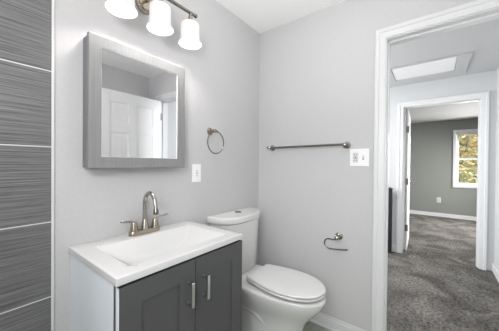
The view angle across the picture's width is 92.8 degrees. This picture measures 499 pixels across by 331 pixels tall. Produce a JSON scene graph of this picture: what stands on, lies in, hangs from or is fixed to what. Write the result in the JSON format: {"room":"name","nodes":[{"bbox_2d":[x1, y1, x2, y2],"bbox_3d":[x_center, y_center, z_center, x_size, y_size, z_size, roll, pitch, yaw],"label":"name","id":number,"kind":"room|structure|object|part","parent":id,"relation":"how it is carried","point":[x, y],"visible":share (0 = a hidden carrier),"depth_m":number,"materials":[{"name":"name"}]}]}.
{"room":"bathroom","nodes":[
{"label":"bathroom","id":0,"kind":"room"},
{"bbox_2d":[54,0,259,330],"bbox_3d":[-0.693,0.057,1.268,0.120,2.511,2.390,1,1,38],"label":"wall","id":1,"kind":"structure","parent":0,"point":[222,77],"depth_m":1.42,"materials":[{"name":"grey paint"}]},
{"bbox_2d":[0,0,51,330],"bbox_3d":[-1.061,0.009,0.683,0.008,2.410,0.772,1,1,38],"label":"wall tile","id":2,"kind":"structure","parent":1,"relation":"attached to","point":[25,25],"depth_m":0.92,"materials":[{"name":"grey tile"}]},
{"bbox_2d":[51,0,53,330],"bbox_3d":[-0.822,0.009,0.991,0.011,2.410,0.009,1,1,38],"label":"trim","id":3,"kind":"structure","parent":1,"relation":"attached to","point":[52,68],"depth_m":0.99,"materials":[{"name":"white paint"}]},
{"bbox_2d":[83,31,184,167],"bbox_3d":[-0.573,-0.284,1.251,0.080,0.592,0.505,1,1,38],"label":"medicine cabinet","id":4,"kind":"object","parent":1,"relation":"attached to","point":[134,100],"visible":1,"depth_m":1.17,"materials":[{"name":"grey wood"}]},
{"bbox_2d":[101,49,176,158],"bbox_3d":[-0.552,-0.283,1.234,0.010,0.492,0.406,1,1,38],"label":"mirror glass","id":5,"kind":"object","parent":4,"relation":"attached to","point":[139,95],"depth_m":1.20,"materials":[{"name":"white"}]},
{"bbox_2d":[105,0,201,49],"bbox_3d":[-0.489,-0.830,1.232,0.224,0.279,0.506,1,1,38],"label":"vanity light","id":6,"kind":"object","parent":1,"relation":"attached to","point":[159,12],"visible":1,"depth_m":1.23,"materials":[{"name":"white glass"}]},
{"bbox_3d":[-0.567,-0.749,1.055,0.130,0.118,0.130,1,1,38],"label":"lamp shade","id":7,"kind":"part","parent":6,"relation":"part of","materials":[{"name":"white glass"}]},
{"bbox_3d":[-0.452,-0.749,1.204,0.130,0.118,0.130,1,1,38],"label":"lamp shade","id":8,"kind":"part","parent":6,"relation":"part of","materials":[{"name":"white glass"}]},
{"bbox_3d":[-0.337,-0.749,1.353,0.130,0.118,0.130,1,1,38],"label":"lamp shade","id":9,"kind":"part","parent":6,"relation":"part of","materials":[{"name":"white glass"}]},
{"bbox_2d":[192,164,200,181],"bbox_3d":[-0.355,0.051,1.599,0.009,0.121,0.074,1,1,38],"label":"wall outlet","id":10,"kind":"object","parent":1,"relation":"attached to","point":[196,168],"visible":1,"depth_m":1.59,"materials":[{"name":"white plastic"}]},
{"bbox_2d":[207,128,223,153],"bbox_3d":[-0.252,-0.174,1.684,0.064,0.188,0.162,1,1,38],"label":"towel ring","id":11,"kind":"object","parent":1,"relation":"attached to","point":[210,131],"visible":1,"depth_m":1.67,"materials":[{"name":"silver metal"}]},
{"bbox_2d":[216,0,343,33],"bbox_3d":[0.207,-1.235,0.649,2.270,0.100,2.510,1,1,38],"label":"ceiling","id":12,"kind":"structure","parent":0,"point":[262,16],"depth_m":1.83,"materials":[{"name":"white paint"}]},
{"bbox_2d":[258,0,475,330],"bbox_3d":[0.925,0.069,1.606,2.270,2.511,0.120,1,1,38],"label":"wall","id":13,"kind":"structure","parent":0,"point":[317,82],"depth_m":1.80,"materials":[{"name":"grey paint"}]},
{"bbox_2d":[266,141,350,150],"bbox_3d":[0.430,-0.149,1.865,0.679,0.051,0.072,1,1,38],"label":"towel bar","id":14,"kind":"object","parent":13,"relation":"attached to","point":[346,145],"visible":1,"depth_m":1.79,"materials":[{"name":"silver metal"}]},
{"bbox_3d":[0.417,-0.149,1.848,0.649,0.021,0.016,1,1,38],"label":"rod","id":15,"kind":"part","parent":14,"relation":"part of","materials":[{"name":"silver metal"}]},
{"bbox_3d":[0.678,-0.146,1.675,0.051,0.051,0.072,1,1,38],"label":"post","id":16,"kind":"part","parent":14,"relation":"part of","materials":[{"name":"silver metal"}]},
{"bbox_2d":[324,232,347,250],"bbox_3d":[0.628,0.547,1.713,0.170,0.118,0.074,1,1,38],"label":"toilet paper holder","id":17,"kind":"object","parent":13,"relation":"attached to","point":[338,236],"visible":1,"depth_m":1.71,"materials":[{"name":"silver metal"}]},
{"bbox_3d":[0.614,0.565,1.695,0.170,0.082,0.010,1,1,38],"label":"hook arm","id":18,"kind":"part","parent":17,"relation":"part of","materials":[{"name":"silver metal"}]},
{"bbox_2d":[309,312,365,330],"bbox_3d":[0.447,1.171,1.886,0.956,0.092,0.023,1,1,38],"label":"baseboard","id":19,"kind":"structure","parent":13,"relation":"attached to","point":[328,322],"depth_m":1.76,"materials":[{"name":"white paint"}]},
{"bbox_2d":[350,148,368,165],"bbox_3d":[0.759,-0.056,1.646,0.124,0.122,0.018,1,1,38],"label":"switch plate","id":20,"kind":"object","parent":13,"relation":"attached to","point":[358,157],"visible":1,"depth_m":1.65,"materials":[{"name":"white plastic"}]},
{"bbox_2d":[353,153,357,162],"bbox_3d":[0.742,-0.056,1.662,0.035,0.069,0.004,1,1,38],"label":"outlet","id":21,"kind":"object","parent":20,"relation":"attached to","point":[355,155],"depth_m":1.66,"materials":[{"name":"white plastic"}]},
{"bbox_2d":[371,0,498,330],"bbox_3d":[1.220,0.169,1.367,0.893,2.118,0.141,1,1,38],"label":"door frame","id":22,"kind":"structure","parent":13,"relation":"attached to","point":[477,6],"depth_m":1.56,"materials":[{"name":"white paint"}]},
{"bbox_2d":[303,213,498,330],"bbox_3d":[1.811,1.271,2.888,4.500,0.100,7.770,1,1,38],"label":"floor","id":23,"kind":"structure","parent":0,"point":[436,283],"depth_m":2.46,"materials":[{"name":"grey carpet"}]},
{"bbox_2d":[70,240,241,330],"bbox_3d":[-0.403,0.802,1.149,0.500,0.829,0.632,1,1,38],"label":"vanity cabinet","id":24,"kind":"object","parent":23,"relation":"on","point":[203,292],"visible":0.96,"depth_m":0.96,"materials":[{"name":"white laminate"}]},
{"bbox_3d":[-0.620,0.802,0.928,0.427,0.829,0.016,1,1,38],"label":"panel","id":25,"kind":"part","parent":24,"relation":"part of","materials":[{"name":"white laminate"}]},
{"bbox_2d":[68,220,242,286],"bbox_3d":[-0.416,0.411,1.151,0.468,0.104,0.636,1,1,38],"label":"sink","id":26,"kind":"object","parent":24,"relation":"in","point":[120,260],"visible":0.98,"depth_m":1.10,"materials":[{"name":"white ceramic"}]},
{"bbox_2d":[120,191,167,236],"bbox_3d":[-0.547,0.244,1.254,0.175,0.225,0.198,0,0,-4],"label":"faucet","id":27,"kind":"object","parent":26,"relation":"on","point":[145,228],"visible":1,"depth_m":1.24,"materials":[{"name":"silver metal"}]},
{"bbox_3d":[-0.605,0.289,1.185,0.017,0.034,0.083,1,1,33],"label":"lever","id":28,"kind":"part","parent":27,"relation":"part of","materials":[{"name":"silver metal"}]},
{"bbox_3d":[-0.590,0.312,1.213,0.041,0.054,0.041,1,1,38],"label":"handle post","id":29,"kind":"part","parent":27,"relation":"part of","materials":[{"name":"silver metal"}]},
{"bbox_3d":[-0.555,0.345,1.259,0.054,0.023,0.166,1,1,38],"label":"plate","id":30,"kind":"part","parent":27,"relation":"part of","materials":[{"name":"silver metal"}]},
{"bbox_3d":[-0.517,0.235,1.230,0.134,0.205,0.042,1,1,38],"label":"spout","id":31,"kind":"part","parent":27,"relation":"part of","materials":[{"name":"silver metal"}]},
{"bbox_3d":[-0.519,0.312,1.305,0.041,0.054,0.041,1,1,38],"label":"handle post","id":32,"kind":"part","parent":27,"relation":"part of","materials":[{"name":"silver metal"}]},
{"bbox_3d":[-0.337,0.763,0.901,0.018,0.727,0.312,1,1,38],"label":"door","id":33,"kind":"part","parent":24,"relation":"part of","materials":[{"name":"grey paint"}]},
{"bbox_3d":[-0.230,0.529,0.967,0.010,0.104,0.015,1,1,38],"label":"pull handle","id":34,"kind":"part","parent":24,"relation":"part of","materials":[{"name":"silver metal"}]},
{"bbox_3d":[-0.179,0.529,1.033,0.010,0.104,0.015,1,1,38],"label":"pull handle","id":35,"kind":"part","parent":24,"relation":"part of","materials":[{"name":"silver metal"}]},
{"bbox_3d":[-0.144,0.763,1.152,0.018,0.727,0.312,1,1,38],"label":"door","id":36,"kind":"part","parent":24,"relation":"part of","materials":[{"name":"grey paint"}]},
{"bbox_2d":[207,207,325,330],"bbox_3d":[0.143,0.786,1.631,0.758,0.860,0.482,1,1,38],"label":"toilet","id":37,"kind":"object","parent":23,"relation":"on","point":[274,297],"visible":0.84,"depth_m":1.53,"materials":[{"name":"white ceramic"}]},
{"bbox_3d":[-0.072,0.384,1.797,0.206,0.052,0.482,1,1,38],"label":"tank lid","id":38,"kind":"part","parent":37,"relation":"part of","materials":[{"name":"white ceramic"}]},
{"bbox_3d":[-0.072,0.599,1.796,0.178,0.382,0.444,1,1,38],"label":"tank","id":39,"kind":"part","parent":37,"relation":"part of","materials":[{"name":"white ceramic"}]},
{"bbox_3d":[0.149,1.004,1.627,0.738,0.424,0.362,1,1,38],"label":"bowl","id":40,"kind":"part","parent":37,"relation":"part of","materials":[{"name":"white ceramic"}]},
{"bbox_3d":[0.250,0.772,1.554,0.486,0.014,0.340,1,1,38],"label":"seat","id":41,"kind":"part","parent":37,"relation":"part of","materials":[{"name":"white plastic"}]},
{"bbox_3d":[0.248,0.751,1.556,0.490,0.020,0.338,1,1,38],"label":"seat lid","id":42,"kind":"part","parent":37,"relation":"part of","materials":[{"name":"white plastic"}]},
{"bbox_2d":[388,187,392,252],"bbox_3d":[1.624,0.757,3.593,0.930,0.912,0.074,1,1,38],"label":"newel post","id":43,"kind":"object","parent":23,"relation":"on","point":[390,198],"visible":0.25,"depth_m":3.31,"materials":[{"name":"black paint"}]},
{"bbox_2d":[404,118,477,216],"bbox_3d":[4.276,0.127,5.968,4.620,2.380,0.120,1,1,38],"label":"wall","id":44,"kind":"structure","parent":0,"point":[431,143],"depth_m":5.72,"materials":[{"name":"grey paint"}]},
{"bbox_2d":[409,210,475,220],"bbox_3d":[4.175,1.172,5.956,4.498,0.088,0.023,1,1,38],"label":"baseboard","id":45,"kind":"structure","parent":44,"relation":"attached to","point":[410,211],"depth_m":5.63,"materials":[{"name":"white paint"}]},
{"bbox_2d":[452,129,477,188],"bbox_3d":[5.152,-0.149,5.281,0.970,1.330,0.138,1,1,38],"label":"window","id":46,"kind":"structure","parent":44,"relation":"in","point":[455,183],"depth_m":5.50,"materials":[{"name":"white paint"}]},
{"bbox_3d":[5.148,0.139,5.281,0.820,0.604,0.024,1,1,38],"label":"sash","id":47,"kind":"part","parent":46,"relation":"part of","materials":[{"name":"white paint"}]},
{"bbox_3d":[5.169,-0.433,5.297,0.820,0.612,0.024,1,1,38],"label":"sash","id":48,"kind":"part","parent":46,"relation":"part of","materials":[{"name":"white paint"}]},
{"bbox_2d":[405,101,477,122],"bbox_3d":[3.251,-1.111,4.710,4.740,0.100,3.360,1,1,38],"label":"ceiling","id":49,"kind":"structure","parent":0,"point":[468,110],"depth_m":4.75,"materials":[{"name":"grey paint"}]},
{"bbox_2d":[389,70,496,270],"bbox_3d":[1.688,0.046,3.720,3.260,2.535,0.120,1,1,38],"label":"wall","id":50,"kind":"structure","parent":0,"point":[483,81],"depth_m":2.95,"materials":[{"name":"grey paint"}]},
{"bbox_2d":[392,244,395,251],"bbox_3d":[1.201,1.156,4.006,2.164,0.100,0.023,1,1,38],"label":"baseboard","id":51,"kind":"structure","parent":50,"relation":"attached to","point":[393,245],"depth_m":3.36,"materials":[{"name":"white paint"}]},
{"bbox_2d":[404,109,414,249],"bbox_3d":[2.441,0.206,3.688,0.174,2.005,0.762,1,1,38],"label":"door","id":52,"kind":"structure","parent":50,"relation":"in","point":[407,182],"depth_m":3.39,"materials":[{"name":"white paint"}]},
{"bbox_2d":[396,91,489,269],"bbox_3d":[2.468,0.177,3.107,0.910,2.096,0.141,1,1,38],"label":"door frame","id":53,"kind":"structure","parent":50,"relation":"attached to","point":[485,96],"depth_m":2.87,"materials":[{"name":"white paint"}]},
{"bbox_2d":[390,19,498,86],"bbox_3d":[0.998,-1.171,2.898,3.380,0.100,2.020,1,1,38],"label":"ceiling","id":54,"kind":"structure","parent":0,"point":[482,39],"depth_m":2.25,"materials":[{"name":"grey paint"}]},
{"bbox_2d":[390,51,472,84],"bbox_3d":[2.039,-1.105,2.794,0.796,0.012,0.635,1,1,38],"label":"attic hatch","id":55,"kind":"object","parent":54,"relation":"attached to","point":[440,67],"visible":0.94,"depth_m":2.73,"materials":[{"name":"grey paint"}]},
{"bbox_3d":[2.001,-1.107,2.747,0.572,0.005,0.441,1,1,38],"label":"panel","id":56,"kind":"part","parent":55,"relation":"part of","materials":[{"name":"white paint"}]},
{"bbox_2d":[494,68,498,270],"bbox_3d":[2.279,0.116,1.915,0.120,2.435,2.020,1,1,38],"label":"wall","id":57,"kind":"structure","parent":0,"point":[496,229],"depth_m":2.68,"materials":[{"name":"grey paint"}]},
{"bbox_2d":[492,263,498,281],"bbox_3d":[2.237,1.182,1.992,0.014,0.100,1.949,1,1,38],"label":"baseboard","id":58,"kind":"structure","parent":57,"relation":"attached to","point":[495,271],"depth_m":2.62,"materials":[{"name":"white paint"}]},
{"label":"outside","id":59,"kind":"structure","parent":0,"visible":0},
{"bbox_3d":[15.573,4.258,19.097,56.000,0.100,34.300,1,1,38],"label":"ground","id":60,"kind":"structure","parent":59,"visible":0},
{"bbox_2d":[459,161,476,183],"bbox_3d":[7.701,2.043,8.423,2.997,4.379,3.034,1,1,38],"label":"autumn tree","id":61,"kind":"object","parent":60,"relation":"on","point":[471,179],"visible":0.08,"depth_m":8.04,"materials":[{"name":"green plant"}]},
{"bbox_2d":[459,134,477,182],"bbox_3d":[10.624,0.460,11.714,4.493,7.540,4.500,1,1,38],"label":"autumn tree","id":62,"kind":"object","parent":60,"relation":"on","point":[468,144],"visible":0.19,"depth_m":10.77,"materials":[{"name":"yellow plant"}]}
]}

